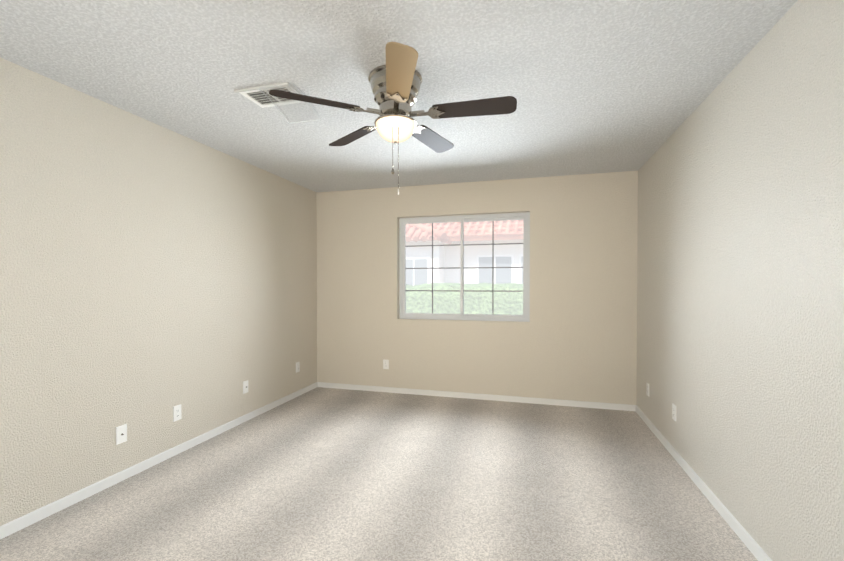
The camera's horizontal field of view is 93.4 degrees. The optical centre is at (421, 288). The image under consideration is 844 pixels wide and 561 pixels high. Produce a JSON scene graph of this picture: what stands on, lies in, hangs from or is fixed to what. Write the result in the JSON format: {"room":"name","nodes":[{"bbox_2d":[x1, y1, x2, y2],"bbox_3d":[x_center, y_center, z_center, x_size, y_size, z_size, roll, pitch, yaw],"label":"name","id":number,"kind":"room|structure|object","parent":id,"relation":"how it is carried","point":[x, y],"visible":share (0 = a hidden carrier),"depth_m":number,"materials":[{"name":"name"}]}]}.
{"room":"empty bedroom","nodes":[
{"label":"empty bedroom","id":0,"kind":"room"},
{"bbox_2d":[0,57,316,525],"bbox_3d":[-2.075,0.043,2.535,0.150,2.440,5.447,0,1,15],"label":"wall","id":1,"kind":"structure","parent":0,"point":[152,274],"depth_m":2.65,"materials":[{"name":"paint"}]},
{"bbox_2d":[116,424,126,444],"bbox_3d":[-1.969,0.957,2.612,0.019,0.114,0.070,0,1,15],"label":"outlet","id":2,"kind":"object","parent":1,"relation":"attached to","point":[121,433],"visible":1,"depth_m":2.61,"materials":[{"name":"white plastic"}]},
{"bbox_2d":[0,382,319,538],"bbox_3d":[-1.997,1.232,2.527,0.012,0.062,5.147,0,1,15],"label":"baseboard","id":3,"kind":"structure","parent":1,"relation":"attached to","point":[9,528],"depth_m":2.64,"materials":[{"name":"white paint"}]},
{"bbox_2d":[173,404,181,421],"bbox_3d":[-1.860,0.945,3.026,0.009,0.114,0.070,0,1,15],"label":"electrical outlet","id":4,"kind":"object","parent":1,"relation":"attached to","point":[177,414],"visible":1,"depth_m":3.02,"materials":[{"name":"white plastic"}]},
{"bbox_2d":[243,380,247,393],"bbox_3d":[-1.657,0.927,3.749,0.019,0.114,0.070,0,1,15],"label":"outlet","id":5,"kind":"object","parent":1,"relation":"attached to","point":[245,386],"visible":1,"depth_m":3.74,"materials":[{"name":"white plastic"}]},
{"bbox_2d":[296,362,299,372],"bbox_3d":[-1.431,0.905,4.588,0.009,0.114,0.070,0,1,15],"label":"electrical outlet","id":6,"kind":"object","parent":1,"relation":"attached to","point":[297,366],"visible":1,"depth_m":4.58,"materials":[{"name":"white plastic"}]},
{"bbox_2d":[0,387,757,560],"bbox_3d":[-0.250,1.328,2.049,3.934,0.120,5.447,0,1,15],"label":"floor","id":7,"kind":"structure","parent":0,"point":[323,474],"depth_m":2.43,"materials":[{"name":"carpet"}]},
{"bbox_2d":[0,0,797,191],"bbox_3d":[-0.250,-1.247,2.021,3.934,0.150,5.447,0,1,15],"label":"ceiling","id":8,"kind":"structure","parent":0,"point":[598,86],"depth_m":2.12,"materials":[{"name":"paint"}]},
{"bbox_2d":[234,82,319,123],"bbox_3d":[-0.882,-1.128,2.454,0.386,0.097,0.311,0,1,15],"label":"ceiling vent","id":9,"kind":"object","parent":8,"relation":"in","point":[261,96],"visible":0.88,"depth_m":2.43,"materials":[{"name":"white metal"}]},
{"bbox_2d":[269,42,516,193],"bbox_3d":[-0.105,-0.841,2.226,1.236,0.665,1.271,0,1,15],"label":"ceiling fan","id":10,"kind":"object","parent":8,"relation":"hanging from","point":[395,81],"visible":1,"depth_m":2.13,"materials":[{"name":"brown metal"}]},
{"bbox_2d":[317,171,637,404],"bbox_3d":[0.451,0.020,4.589,3.634,2.440,0.150,0,1,15],"label":"wall","id":11,"kind":"structure","parent":0,"point":[575,338],"depth_m":4.39,"materials":[{"name":"paint"}]},
{"bbox_2d":[383,359,388,368],"bbox_3d":[-0.431,0.905,4.758,0.070,0.114,0.009,0,1,15],"label":"electrical outlet","id":12,"kind":"object","parent":11,"relation":"attached to","point":[385,364],"visible":1,"depth_m":4.75,"materials":[{"name":"white plastic"}]},
{"bbox_2d":[399,212,529,321],"bbox_3d":[0.469,-0.241,4.628,1.516,1.209,0.070,0,1,15],"label":"sliding window","id":13,"kind":"structure","parent":11,"relation":"in","point":[525,290],"depth_m":4.61,"materials":[{"name":"grey plastic"}]},
{"bbox_2d":[320,382,631,410],"bbox_3d":[0.427,1.210,4.524,3.570,0.062,0.012,0,1,15],"label":"baseboard","id":14,"kind":"structure","parent":11,"relation":"attached to","point":[626,407],"depth_m":4.45,"materials":[{"name":"white paint"}]},
{"bbox_2d":[637,0,843,560],"bbox_3d":[1.575,0.054,1.534,0.150,2.440,5.447,0,1,15],"label":"wall","id":15,"kind":"structure","parent":0,"point":[740,309],"depth_m":1.86,"materials":[{"name":"paint"}]},
{"bbox_2d":[646,382,648,396],"bbox_3d":[2.070,0.923,3.649,0.009,0.114,0.070,0,1,15],"label":"electrical outlet","id":16,"kind":"object","parent":15,"relation":"attached to","point":[647,389],"visible":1,"depth_m":3.64,"materials":[{"name":"white plastic"}]},
{"bbox_2d":[672,403,675,420],"bbox_3d":[1.885,0.925,2.976,0.009,0.114,0.070,0,1,15],"label":"electrical outlet","id":17,"kind":"object","parent":15,"relation":"attached to","point":[673,412],"visible":0.96,"depth_m":2.97,"materials":[{"name":"white plastic"}]},
{"bbox_2d":[632,405,771,560],"bbox_3d":[1.496,1.242,1.569,0.012,0.062,5.147,0,1,15],"label":"baseboard","id":18,"kind":"structure","parent":15,"relation":"attached to","point":[729,518],"depth_m":2.34,"materials":[{"name":"white paint"}]},
{"label":"outside","id":19,"kind":"structure","parent":0,"visible":0},
{"bbox_2d":[406,220,522,314],"bbox_3d":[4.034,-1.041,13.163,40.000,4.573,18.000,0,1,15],"label":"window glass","id":20,"kind":"structure","parent":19,"point":[488,263],"depth_m":11.68,"materials":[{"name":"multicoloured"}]}
]}

